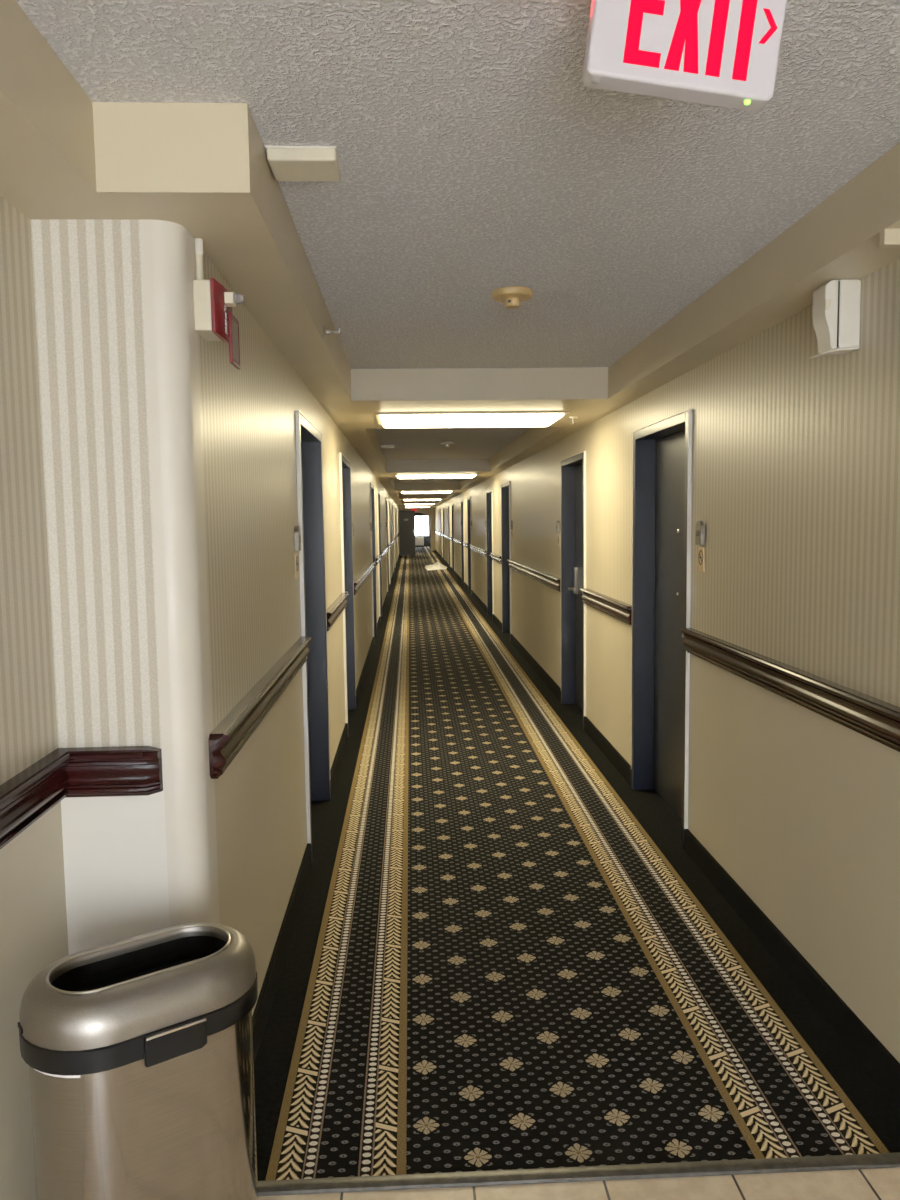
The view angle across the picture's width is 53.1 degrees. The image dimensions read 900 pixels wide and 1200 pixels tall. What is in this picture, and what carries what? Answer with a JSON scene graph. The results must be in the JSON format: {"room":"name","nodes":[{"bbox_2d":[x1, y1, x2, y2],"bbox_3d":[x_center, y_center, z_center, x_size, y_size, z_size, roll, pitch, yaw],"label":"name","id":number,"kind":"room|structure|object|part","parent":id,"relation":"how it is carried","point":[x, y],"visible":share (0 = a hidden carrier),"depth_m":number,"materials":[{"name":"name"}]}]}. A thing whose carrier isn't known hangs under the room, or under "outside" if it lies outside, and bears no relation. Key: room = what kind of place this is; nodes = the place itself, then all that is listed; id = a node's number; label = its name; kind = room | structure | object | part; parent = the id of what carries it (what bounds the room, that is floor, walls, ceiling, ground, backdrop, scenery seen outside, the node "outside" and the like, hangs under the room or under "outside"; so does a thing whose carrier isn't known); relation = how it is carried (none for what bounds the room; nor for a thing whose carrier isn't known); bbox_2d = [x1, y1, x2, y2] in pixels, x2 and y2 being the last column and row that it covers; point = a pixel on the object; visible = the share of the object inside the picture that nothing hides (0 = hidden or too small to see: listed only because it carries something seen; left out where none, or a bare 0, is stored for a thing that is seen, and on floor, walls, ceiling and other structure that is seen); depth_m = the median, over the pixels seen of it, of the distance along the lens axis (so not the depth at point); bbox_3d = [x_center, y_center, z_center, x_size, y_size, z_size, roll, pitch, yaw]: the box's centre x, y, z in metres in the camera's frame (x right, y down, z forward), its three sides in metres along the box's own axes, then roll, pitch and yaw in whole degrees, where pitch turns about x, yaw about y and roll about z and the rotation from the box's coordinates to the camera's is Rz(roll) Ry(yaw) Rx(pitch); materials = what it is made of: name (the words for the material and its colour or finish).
{"room":"hotel corridor","nodes":[
{"label":"hotel corridor","id":0,"kind":"room"},
{"bbox_2d":[0,196,68,1199],"bbox_3d":[-0.832,0.399,-0.289,0.100,2.368,4.630,-1,5,-2],"label":"wall","id":1,"kind":"structure","parent":0,"point":[33,914],"depth_m":1.84,"materials":[{"name":"paint"}]},
{"bbox_2d":[0,746,162,848],"bbox_3d":[-0.664,0.588,-0.265,0.230,0.110,4.630,-1,5,-2],"label":"chair rail","id":2,"kind":"object","parent":1,"relation":"attached to","point":[63,773],"visible":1,"depth_m":1.99,"materials":[{"name":"brown wood"}]},
{"bbox_2d":[30,220,169,954],"bbox_3d":[-0.821,0.191,2.061,0.332,2.368,0.082,-1,5,-2],"label":"wall","id":3,"kind":"structure","parent":0,"point":[88,279],"depth_m":2.00,"materials":[{"name":"paper"}]},
{"bbox_2d":[140,220,398,1014],"bbox_3d":[-1.823,-2.078,27.887,0.191,2.368,51.971,-1,5,-2],"label":"wall","id":4,"kind":"structure","parent":0,"point":[248,424],"depth_m":2.44,"materials":[{"name":"paint"}]},
{"bbox_2d":[195,238,203,279],"bbox_3d":[-0.578,-0.783,2.081,0.019,0.097,0.018,-1,5,-2],"label":"conduit","id":5,"kind":"object","parent":4,"relation":"attached to","point":[198,242],"visible":0.77,"depth_m":2.07,"materials":[{"name":"beige plastic"}]},
{"bbox_2d":[193,278,243,369],"bbox_3d":[-0.536,-0.651,2.139,0.105,0.179,0.161,-1,5,-2],"label":"fire alarm","id":6,"kind":"object","parent":4,"relation":"attached to","point":[214,320],"visible":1,"depth_m":2.07,"materials":[{"name":"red plastic"}]},
{"bbox_3d":[-0.536,-0.673,2.120,0.026,0.133,0.127,-1,5,-2],"label":"red plate","id":7,"kind":"part","parent":6,"relation":"part of","materials":[{"name":"red plastic"}]},
{"bbox_3d":[-0.520,-0.624,2.173,0.008,0.117,0.100,-1,5,-2],"label":"flap frame","id":8,"kind":"part","parent":6,"relation":"part of","materials":[{"name":"red plastic"}]},
{"bbox_2d":[208,636,311,778],"bbox_3d":[-0.590,0.294,3.058,0.046,0.110,1.848,-1,5,-2],"label":"chair rail","id":9,"kind":"object","parent":4,"relation":"attached to","point":[231,734],"visible":1,"depth_m":2.54,"materials":[{"name":"brown wood"}]},
{"bbox_2d":[252,843,310,1062],"bbox_3d":[-0.595,1.226,3.165,0.014,0.106,1.799,-1,5,-2],"label":"baseboard","id":10,"kind":"structure","parent":4,"relation":"attached to","point":[263,1005],"depth_m":3.08,"materials":[{"name":"black rubber"}]},
{"bbox_2d":[295,553,298,577],"bbox_3d":[-0.649,-0.146,3.819,0.007,0.105,0.072,-1,5,-2],"label":"no smoking sign","id":11,"kind":"object","parent":4,"relation":"attached to","point":[296,554],"visible":1,"depth_m":3.79,"materials":[{"name":"beige plastic"}]},
{"bbox_2d":[294,526,300,550],"bbox_3d":[-0.644,-0.261,3.807,0.021,0.106,0.072,-1,5,-2],"label":"number plaque","id":12,"kind":"object","parent":4,"relation":"attached to","point":[297,533],"visible":1,"depth_m":3.77,"materials":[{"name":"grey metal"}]},
{"bbox_2d":[295,410,330,864],"bbox_3d":[-0.753,0.149,4.471,0.187,2.025,1.011,-1,5,-2],"label":"door","id":13,"kind":"structure","parent":4,"relation":"in","point":[308,437],"depth_m":4.90,"materials":[{"name":"wood"}]},
{"bbox_2d":[326,593,348,630],"bbox_3d":[-0.708,0.063,5.681,0.046,0.110,1.416,-1,5,-2],"label":"chair rail","id":14,"kind":"object","parent":4,"relation":"attached to","point":[336,608],"visible":0.98,"depth_m":5.46,"materials":[{"name":"brown wood"}]},
{"bbox_2d":[330,723,347,793],"bbox_3d":[-0.711,0.998,5.763,0.014,0.106,1.418,-1,5,-2],"label":"baseboard","id":15,"kind":"structure","parent":4,"relation":"attached to","point":[339,753],"depth_m":5.65,"materials":[{"name":"black rubber"}]},
{"bbox_2d":[339,453,355,729],"bbox_3d":[-0.861,-0.063,6.879,0.187,2.025,1.011,-1,5,-2],"label":"door","id":16,"kind":"structure","parent":4,"relation":"in","point":[344,463],"depth_m":7.30,"materials":[{"name":"grey wood"}]},
{"bbox_2d":[353,562,374,594],"bbox_3d":[-0.869,-0.254,9.294,0.046,0.110,3.836,-1,5,-2],"label":"chair rail","id":17,"kind":"object","parent":4,"relation":"attached to","point":[361,578],"visible":1,"depth_m":8.55,"materials":[{"name":"brown wood"}]},
{"bbox_2d":[356,637,373,706],"bbox_3d":[-0.873,0.681,9.376,0.014,0.106,3.838,-1,5,-2],"label":"baseboard","id":18,"kind":"structure","parent":4,"relation":"attached to","point":[364,670],"depth_m":8.89,"materials":[{"name":"black rubber"}]},
{"bbox_2d":[370,482,376,636],"bbox_3d":[-1.077,-0.485,11.696,0.187,2.025,1.011,-1,5,-2],"label":"door","id":19,"kind":"structure","parent":4,"relation":"in","point":[372,502],"depth_m":12.11,"materials":[{"name":"blue metal"}]},
{"bbox_2d":[376,555,380,565],"bbox_3d":[-1.031,-0.571,12.906,0.046,0.110,1.416,-1,5,-2],"label":"chair rail","id":20,"kind":"object","parent":4,"relation":"attached to","point":[377,556],"visible":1,"depth_m":12.63,"materials":[{"name":"brown wood"}]},
{"bbox_2d":[377,616,379,632],"bbox_3d":[-1.035,0.364,12.988,0.014,0.106,1.418,-1,5,-2],"label":"baseboard","id":21,"kind":"structure","parent":4,"relation":"attached to","point":[378,622],"depth_m":12.92,"materials":[{"name":"black rubber"}]},
{"bbox_2d":[377,489,381,622],"bbox_3d":[-1.185,-0.697,14.104,0.187,2.025,1.011,-1,5,-2],"label":"door","id":22,"kind":"structure","parent":4,"relation":"in","point":[378,491],"depth_m":14.51,"materials":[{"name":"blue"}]},
{"bbox_2d":[381,546,387,558],"bbox_3d":[-1.193,-0.888,16.519,0.046,0.110,3.836,-1,5,-2],"label":"chair rail","id":23,"kind":"object","parent":4,"relation":"attached to","point":[383,552],"visible":0.97,"depth_m":15.80,"materials":[{"name":"brown wood"}]},
{"bbox_2d":[382,592,387,615],"bbox_3d":[-1.197,0.046,16.601,0.014,0.106,3.838,-1,5,-2],"label":"baseboard","id":24,"kind":"structure","parent":4,"relation":"attached to","point":[386,597],"depth_m":16.04,"materials":[{"name":"black rubber"}]},
{"bbox_2d":[385,498,388,592],"bbox_3d":[-1.401,-1.120,18.921,0.187,2.025,1.011,-1,5,-2],"label":"door","id":25,"kind":"structure","parent":4,"relation":"in","point":[386,503],"depth_m":19.32,"materials":[{"name":"blue metal"}]},
{"bbox_2d":[388,500,390,587],"bbox_3d":[-1.509,-1.331,21.329,0.187,2.025,1.011,-1,5,-2],"label":"door","id":26,"kind":"structure","parent":4,"relation":"in","point":[388,500],"depth_m":21.72,"materials":[{"name":"blue metal"}]},
{"bbox_2d":[392,504,394,572],"bbox_3d":[-1.724,-1.754,26.146,0.187,2.025,1.011,-1,5,-2],"label":"door","id":27,"kind":"structure","parent":4,"relation":"in","point":[392,504],"depth_m":26.13,"materials":[{"name":"blue metal"}]},
{"bbox_2d":[394,506,395,568],"bbox_3d":[-1.832,-1.965,28.554,0.187,2.025,1.011,-1,5,-2],"label":"door","id":28,"kind":"structure","parent":4,"relation":"in","point":[394,506],"depth_m":28.94,"materials":[{"name":"blue metal"}]},
{"bbox_2d":[396,508,397,562],"bbox_3d":[-2.048,-2.388,33.371,0.187,2.025,1.011,-1,5,-2],"label":"door","id":29,"kind":"structure","parent":4,"relation":"in","point":[396,508],"depth_m":32.86,"materials":[{"name":"blue metal"}]},
{"bbox_2d":[397,509,398,559],"bbox_3d":[-2.156,-2.600,35.779,0.187,2.025,1.011,-1,5,-2],"label":"door","id":30,"kind":"structure","parent":4,"relation":"in","point":[397,509],"depth_m":35.27,"materials":[{"name":"blue metal"}]},
{"bbox_2d":[400,507,434,550],"bbox_3d":[-1.663,-3.677,45.951,1.750,2.368,0.250,-1,5,-2],"label":"wall","id":31,"kind":"structure","parent":0,"point":[429,511],"depth_m":45.81,"materials":[{"name":"beige paint"}]},
{"bbox_2d":[415,512,430,546],"bbox_3d":[-2.124,-4.370,53.858,2.165,2.368,0.150,-1,5,-2],"label":"wall","id":32,"kind":"structure","parent":0,"point":[427,539],"depth_m":53.87,"materials":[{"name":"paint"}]},
{"bbox_2d":[415,515,428,535],"bbox_3d":[-1.773,-4.430,53.859,1.070,1.240,0.050,-1,5,-2],"label":"window","id":33,"kind":"structure","parent":32,"relation":"in","point":[421,521],"depth_m":53.85,"materials":[{"name":"white glass"}]},
{"bbox_2d":[16,0,899,482],"bbox_3d":[-0.850,-3.120,25.512,2.415,0.100,56.800,-1,5,-2],"label":"ceiling","id":34,"kind":"structure","parent":0,"point":[477,157],"depth_m":2.01,"materials":[{"name":"white paint"}]},
{"bbox_2d":[0,0,96,192],"bbox_3d":[-0.695,-0.691,-0.459,0.195,0.170,4.470,-1,5,-2],"label":"soffit","id":35,"kind":"structure","parent":34,"relation":"attached to","point":[47,145],"depth_m":1.56,"materials":[{"name":"beige paint"}]},
{"bbox_2d":[0,106,402,504],"bbox_3d":[-1.629,-2.817,23.731,0.495,0.170,44.130,-1,5,-2],"label":"soffit","id":36,"kind":"structure","parent":34,"relation":"attached to","point":[252,239],"depth_m":2.27,"materials":[{"name":"beige paint"}]},
{"bbox_2d":[93,102,250,192],"bbox_3d":[-0.548,-0.891,1.776,0.300,0.170,0.004,-1,5,-2],"label":"soffit","id":37,"kind":"structure","parent":36,"relation":"attached to","point":[141,147],"depth_m":1.77,"materials":[{"name":"beige paint"}]},
{"bbox_2d":[323,325,340,339],"bbox_3d":[-0.433,-0.983,3.311,0.064,0.052,0.052,-1,5,-2],"label":"sprinkler","id":38,"kind":"object","parent":36,"relation":"attached to","point":[325,332],"visible":1,"depth_m":3.30,"materials":[{"name":"silver metal"}]},
{"bbox_2d":[265,146,340,180],"bbox_3d":[-0.330,-0.987,2.044,0.156,0.030,0.132,-1,5,-2],"label":"ceiling box","id":39,"kind":"object","parent":34,"relation":"attached to","point":[287,163],"visible":1,"depth_m":2.00,"materials":[{"name":"beige plastic"}]},
{"bbox_2d":[381,445,394,448],"bbox_3d":[-0.680,-1.675,9.871,0.156,0.030,0.132,-1,5,-2],"label":"ceiling box","id":40,"kind":"object","parent":34,"relation":"attached to","point":[382,446],"visible":1,"depth_m":9.81,"materials":[{"name":"beige plastic"}]},
{"bbox_2d":[403,504,433,506],"bbox_3d":[-1.487,-4.414,41.777,1.405,0.170,1.485,-1,5,-2],"label":"ceiling beam","id":41,"kind":"structure","parent":34,"relation":"attached to","point":[403,504],"depth_m":41.05,"materials":[{"name":"beige paint"}]},
{"bbox_2d":[401,500,438,503],"bbox_3d":[-1.163,-3.779,34.552,1.405,0.170,1.485,-1,5,-2],"label":"ceiling beam","id":42,"kind":"structure","parent":34,"relation":"attached to","point":[402,501],"depth_m":33.83,"materials":[{"name":"beige paint"}]},
{"bbox_2d":[405,503,434,504],"bbox_3d":[-1.172,-3.685,34.663,1.176,0.036,0.626,-1,5,-2],"label":"ceiling light","id":43,"kind":"object","parent":42,"relation":"attached to","point":[426,503],"visible":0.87,"depth_m":34.39,"materials":[{"name":"beige plastic"}]},
{"bbox_2d":[399,493,445,499],"bbox_3d":[-0.839,-3.145,27.327,1.405,0.170,1.485,-1,5,-2],"label":"ceiling beam","id":44,"kind":"structure","parent":34,"relation":"attached to","point":[420,495],"depth_m":26.59,"materials":[{"name":"beige paint"}]},
{"bbox_2d":[403,499,440,500],"bbox_3d":[-0.848,-3.051,27.438,1.176,0.036,0.626,-1,5,-2],"label":"ceiling light","id":45,"kind":"object","parent":44,"relation":"attached to","point":[403,499],"visible":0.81,"depth_m":27.17,"materials":[{"name":"beige plastic"}]},
{"bbox_2d":[395,482,459,492],"bbox_3d":[-0.515,-2.511,20.102,1.405,0.170,1.485,-1,5,-2],"label":"ceiling beam","id":46,"kind":"structure","parent":34,"relation":"attached to","point":[403,486],"depth_m":19.37,"materials":[{"name":"beige paint"}]},
{"bbox_2d":[400,491,452,493],"bbox_3d":[-0.524,-2.417,20.213,1.176,0.036,0.626,-1,5,-2],"label":"ceiling light","id":47,"kind":"object","parent":46,"relation":"attached to","point":[402,492],"visible":1,"depth_m":19.94,"materials":[{"name":"beige plastic"}]},
{"bbox_3d":[-0.524,-2.429,20.212,1.176,0.012,0.626,-1,5,-2],"label":"frame","id":48,"kind":"part","parent":47,"relation":"part of","materials":[{"name":"beige plastic"}]},
{"bbox_2d":[386,459,489,477],"bbox_3d":[-0.192,-1.877,12.877,1.405,0.170,1.485,-1,5,-2],"label":"ceiling beam","id":49,"kind":"structure","parent":34,"relation":"attached to","point":[481,467],"depth_m":12.14,"materials":[{"name":"beige paint"}]},
{"bbox_2d":[395,474,477,478],"bbox_3d":[-0.200,-1.783,12.988,1.176,0.036,0.626,-1,5,-2],"label":"ceiling light","id":50,"kind":"object","parent":49,"relation":"attached to","point":[399,476],"visible":1,"depth_m":12.72,"materials":[{"name":"beige plastic"}]},
{"bbox_3d":[-0.201,-1.794,12.987,1.176,0.012,0.626,-1,5,-2],"label":"frame","id":51,"kind":"part","parent":50,"relation":"part of","materials":[{"name":"beige plastic"}]},
{"bbox_2d":[441,441,454,447],"bbox_3d":[-0.024,-1.637,9.502,0.148,0.058,0.148,-1,5,-2],"label":"smoke detector","id":52,"kind":"object","parent":34,"relation":"attached to","point":[447,444],"visible":1,"depth_m":9.47,"materials":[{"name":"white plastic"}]},
{"bbox_2d":[351,367,607,428],"bbox_3d":[0.132,-1.242,5.652,1.405,0.170,1.485,-1,5,-2],"label":"ceiling beam","id":53,"kind":"structure","parent":34,"relation":"attached to","point":[577,391],"depth_m":4.93,"materials":[{"name":"beige paint"}]},
{"bbox_2d":[375,411,568,427],"bbox_3d":[0.123,-1.148,5.763,1.176,0.036,0.626,-1,5,-2],"label":"ceiling light","id":54,"kind":"object","parent":53,"relation":"attached to","point":[510,418],"visible":1,"depth_m":5.54,"materials":[{"name":"beige plastic"}]},
{"bbox_2d":[492,286,532,308],"bbox_3d":[0.226,-1.088,3.261,0.148,0.058,0.148,-1,5,-2],"label":"smoke detector","id":55,"kind":"object","parent":34,"relation":"attached to","point":[511,296],"visible":1,"depth_m":3.22,"materials":[{"name":"beige plastic"}]},
{"bbox_2d":[431,142,899,507],"bbox_3d":[0.204,-2.651,21.582,0.165,0.170,48.600,-1,5,-2],"label":"soffit","id":56,"kind":"structure","parent":34,"relation":"attached to","point":[838,239],"depth_m":2.84,"materials":[{"name":"beige paint"}]},
{"bbox_2d":[582,0,786,111],"bbox_3d":[0.344,-0.838,1.318,0.298,0.224,0.045,-1,5,-2],"label":"exit sign","id":57,"kind":"object","parent":34,"relation":"attached to","point":[722,53],"visible":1,"depth_m":1.30,"materials":[{"name":"white plastic"}]},
{"bbox_2d":[744,99,750,104],"bbox_3d":[0.436,-0.732,1.322,0.010,0.009,0.010,7,5,-3],"label":"light","id":58,"kind":"object","parent":57,"relation":"attached to","point":[746,101],"depth_m":1.32,"materials":[{"name":"green plastic"}]},
{"bbox_2d":[254,547,899,1199],"bbox_3d":[-0.818,-0.672,25.729,2.415,0.080,56.800,-1,5,-2],"label":"floor","id":59,"kind":"structure","parent":0,"point":[504,952],"depth_m":3.00,"materials":[{"name":"carpet"}]},
{"bbox_2d":[17,923,257,1199],"bbox_3d":[-0.594,1.047,1.789,0.450,0.704,0.298,-4,6,-35],"label":"trash can","id":60,"kind":"object","parent":59,"relation":"on","point":[137,1051],"visible":1,"depth_m":1.67,"materials":[{"name":"silver metal"}]},
{"bbox_3d":[-0.602,0.737,1.768,0.445,0.077,0.280,-4,6,-35],"label":"lid","id":61,"kind":"part","parent":60,"relation":"part of","materials":[{"name":"silver metal"}]},
{"bbox_2d":[415,537,423,546],"bbox_3d":[-1.935,-3.462,53.716,0.740,0.580,0.306,-1,5,-2],"label":"air conditioner","id":62,"kind":"object","parent":59,"relation":"on","point":[419,541],"visible":0.59,"depth_m":53.58,"materials":[{"name":"white metal"}]},
{"bbox_2d":[425,562,446,569],"bbox_3d":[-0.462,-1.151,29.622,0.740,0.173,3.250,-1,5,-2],"label":"towel","id":63,"kind":"object","parent":59,"relation":"on","point":[437,566],"visible":1,"depth_m":28.97,"materials":[{"name":"white fabric"}]},
{"bbox_2d":[258,1153,899,1195],"bbox_3d":[0.164,1.367,2.125,2.065,0.029,0.044,-1,5,-2],"label":"threshold strip","id":64,"kind":"object","parent":59,"relation":"on","point":[879,1160],"visible":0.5,"depth_m":2.12,"materials":[{"name":"metal"}]},
{"bbox_2d":[434,259,899,1062],"bbox_3d":[0.217,-1.909,25.667,0.190,2.368,56.600,-1,5,-2],"label":"wall","id":65,"kind":"structure","parent":0,"point":[795,491],"depth_m":3.09,"materials":[{"name":"paint"}]},
{"bbox_2d":[440,508,441,558],"bbox_3d":[-0.257,-2.636,35.911,0.187,2.025,1.011,-1,5,-2],"label":"door","id":66,"kind":"structure","parent":65,"relation":"in","point":[440,508],"depth_m":36.34,"materials":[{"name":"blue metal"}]},
{"bbox_2d":[443,507,444,560],"bbox_3d":[-0.149,-2.425,33.503,0.187,2.025,1.011,-1,5,-2],"label":"door","id":67,"kind":"structure","parent":65,"relation":"in","point":[443,507],"depth_m":33.91,"materials":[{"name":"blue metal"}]},
{"bbox_2d":[448,505,450,567],"bbox_3d":[0.066,-2.002,28.686,0.187,2.025,1.011,-1,5,-2],"label":"door","id":68,"kind":"structure","parent":65,"relation":"in","point":[448,505],"depth_m":29.09,"materials":[{"name":"wood"}]},
{"bbox_3d":[0.067,-1.999,28.687,0.186,2.019,0.999,-1,5,-2],"label":"frame","id":69,"kind":"part","parent":68,"relation":"part of","materials":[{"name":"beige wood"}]},
{"bbox_2d":[452,503,454,571],"bbox_3d":[0.174,-1.790,26.278,0.187,2.025,1.011,-1,5,-2],"label":"door","id":70,"kind":"structure","parent":65,"relation":"in","point":[453,563],"depth_m":26.72,"materials":[{"name":"blue metal"}]},
{"bbox_3d":[0.175,-1.788,26.278,0.186,2.019,0.999,-1,5,-2],"label":"frame","id":71,"kind":"part","parent":70,"relation":"part of","materials":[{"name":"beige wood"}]},
{"bbox_2d":[453,538,460,544],"bbox_3d":[0.183,-1.556,23.867,0.046,0.110,3.836,-1,5,-2],"label":"chair rail","id":72,"kind":"object","parent":65,"relation":"attached to","point":[455,540],"visible":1,"depth_m":23.48,"materials":[{"name":"brown wood"}]},
{"bbox_2d":[454,571,461,582],"bbox_3d":[0.211,-0.622,23.951,0.014,0.106,3.838,-1,5,-2],"label":"baseboard","id":73,"kind":"structure","parent":65,"relation":"attached to","point":[455,573],"depth_m":23.56,"materials":[{"name":"black rubber"}]},
{"bbox_2d":[461,499,464,583],"bbox_3d":[0.390,-1.368,21.461,0.187,2.025,1.011,-1,5,-2],"label":"door","id":74,"kind":"structure","parent":65,"relation":"in","point":[462,501],"depth_m":21.89,"materials":[{"name":"blue metal"}]},
{"bbox_2d":[467,497,471,590],"bbox_3d":[0.498,-1.156,19.053,0.187,2.025,1.011,-1,5,-2],"label":"door","id":75,"kind":"structure","parent":65,"relation":"in","point":[468,498],"depth_m":19.48,"materials":[{"name":"blue metal"}]},
{"bbox_2d":[470,544,486,556],"bbox_3d":[0.507,-0.921,16.642,0.046,0.110,3.836,-1,5,-2],"label":"chair rail","id":76,"kind":"object","parent":65,"relation":"attached to","point":[479,550],"visible":1,"depth_m":16.13,"materials":[{"name":"brown wood"}]},
{"bbox_2d":[471,590,486,612],"bbox_3d":[0.535,0.013,16.726,0.014,0.106,3.838,-1,5,-2],"label":"baseboard","id":77,"kind":"structure","parent":65,"relation":"attached to","point":[473,594],"depth_m":16.47,"materials":[{"name":"black carpet"}]},
{"bbox_2d":[486,488,493,613],"bbox_3d":[0.714,-0.733,14.236,0.187,2.025,1.011,-1,5,-2],"label":"door","id":78,"kind":"structure","parent":65,"relation":"in","point":[489,493],"depth_m":14.66,"materials":[{"name":"blue metal"}]},
{"bbox_2d":[490,553,501,563],"bbox_3d":[0.669,-0.604,13.030,0.046,0.110,1.416,-1,5,-2],"label":"chair rail","id":79,"kind":"object","parent":65,"relation":"attached to","point":[498,558],"visible":1,"depth_m":12.86,"materials":[{"name":"brown wood"}]},
{"bbox_2d":[493,614,501,630],"bbox_3d":[0.697,0.330,13.113,0.014,0.106,1.418,-1,5,-2],"label":"baseboard","id":80,"kind":"structure","parent":65,"relation":"attached to","point":[496,620],"depth_m":13.10,"materials":[{"name":"black carpet"}]},
{"bbox_2d":[501,481,511,641],"bbox_3d":[0.822,-0.522,11.828,0.187,2.025,1.011,-1,5,-2],"label":"door","id":81,"kind":"structure","parent":65,"relation":"in","point":[505,487],"depth_m":12.26,"materials":[{"name":"grey wood"}]},
{"bbox_2d":[508,559,560,591],"bbox_3d":[0.831,-0.287,9.417,0.046,0.110,3.836,-1,5,-2],"label":"chair rail","id":82,"kind":"object","parent":65,"relation":"attached to","point":[554,582],"visible":1,"depth_m":8.76,"materials":[{"name":"brown wood"}]},
{"bbox_2d":[510,634,560,701],"bbox_3d":[0.859,0.647,9.501,0.014,0.106,3.838,-1,5,-2],"label":"baseboard","id":83,"kind":"structure","parent":65,"relation":"attached to","point":[552,685],"depth_m":8.94,"materials":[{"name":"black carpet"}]},
{"bbox_2d":[556,521,559,532],"bbox_3d":[0.914,-0.619,7.628,0.021,0.106,0.072,-1,5,-2],"label":"number plaque","id":84,"kind":"object","parent":65,"relation":"attached to","point":[557,522],"visible":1,"depth_m":7.60,"materials":[{"name":"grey metal"}]},
{"bbox_2d":[560,451,585,729],"bbox_3d":[1.038,-0.099,7.011,0.187,2.025,1.011,-1,5,-2],"label":"door","id":85,"kind":"structure","parent":65,"relation":"in","point":[572,468],"depth_m":7.41,"materials":[{"name":"grey wood"}]},
{"bbox_2d":[580,588,631,625],"bbox_3d":[0.992,0.030,5.805,0.046,0.110,1.416,-1,5,-2],"label":"chair rail","id":86,"kind":"object","parent":65,"relation":"attached to","point":[620,610],"visible":0.98,"depth_m":5.63,"materials":[{"name":"brown wood"}]},
{"bbox_2d":[584,716,631,786],"bbox_3d":[1.021,0.964,5.888,0.014,0.106,1.418,-1,5,-2],"label":"baseboard","id":87,"kind":"structure","parent":65,"relation":"attached to","point":[623,767],"depth_m":5.76,"materials":[{"name":"black rubber"}]},
{"bbox_2d":[631,409,691,849],"bbox_3d":[1.145,0.112,4.603,0.187,2.025,1.011,-1,5,-2],"label":"door","id":88,"kind":"structure","parent":65,"relation":"in","point":[662,449],"depth_m":4.88,"materials":[{"name":"grey wood"}]},
{"bbox_2d":[695,520,704,544],"bbox_3d":[1.081,-0.291,3.897,0.022,0.106,0.072,-1,5,-2],"label":"number plaque","id":89,"kind":"object","parent":65,"relation":"attached to","point":[700,525],"visible":1,"depth_m":3.87,"materials":[{"name":"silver metal"}]},
{"bbox_2d":[698,547,704,571],"bbox_3d":[1.090,-0.176,3.909,0.007,0.105,0.072,-1,5,-2],"label":"no smoking sign","id":90,"kind":"object","parent":65,"relation":"attached to","point":[701,550],"visible":1,"depth_m":3.90,"materials":[{"name":"beige plastic"}]},
{"bbox_2d":[681,628,899,751],"bbox_3d":[1.216,0.469,0.809,0.046,0.110,6.616,-1,5,-2],"label":"chair rail","id":91,"kind":"object","parent":65,"relation":"attached to","point":[876,719],"visible":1,"depth_m":2.82,"materials":[{"name":"brown wood"}]},
{"bbox_2d":[685,829,899,1108],"bbox_3d":[1.142,1.202,3.181,0.014,0.106,2.019,-1,5,-2],"label":"baseboard","id":92,"kind":"structure","parent":65,"relation":"attached to","point":[873,1055],"depth_m":2.89,"materials":[{"name":"black rubber"}]},
{"bbox_2d":[810,279,860,357],"bbox_3d":[1.088,-0.792,2.545,0.107,0.202,0.084,-1,5,-2],"label":"alarm box","id":93,"kind":"object","parent":65,"relation":"attached to","point":[836,304],"visible":1,"depth_m":2.51,"materials":[{"name":"white plastic"}]},
{"bbox_2d":[879,229,899,246],"bbox_3d":[1.079,-0.836,2.081,0.166,0.035,0.022,-1,5,-2],"label":"wall box","id":94,"kind":"structure","parent":65,"relation":"attached to","point":[888,237],"depth_m":2.07,"materials":[{"name":"beige paint"}]},
{"bbox_3d":[-2.245,-3.081,40.265,0.075,2.198,0.220,-1,5,-2],"label":"wall pier","id":95,"kind":"object","parent":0,"visible":0},
{"bbox_2d":[399,511,414,555],"bbox_3d":[-1.904,-2.979,40.134,0.700,1.992,0.072,-1,5,-2],"label":"door","id":96,"kind":"structure","parent":95,"relation":"attached to","point":[406,518],"depth_m":40.12,"materials":[{"name":"wood"}]}
]}

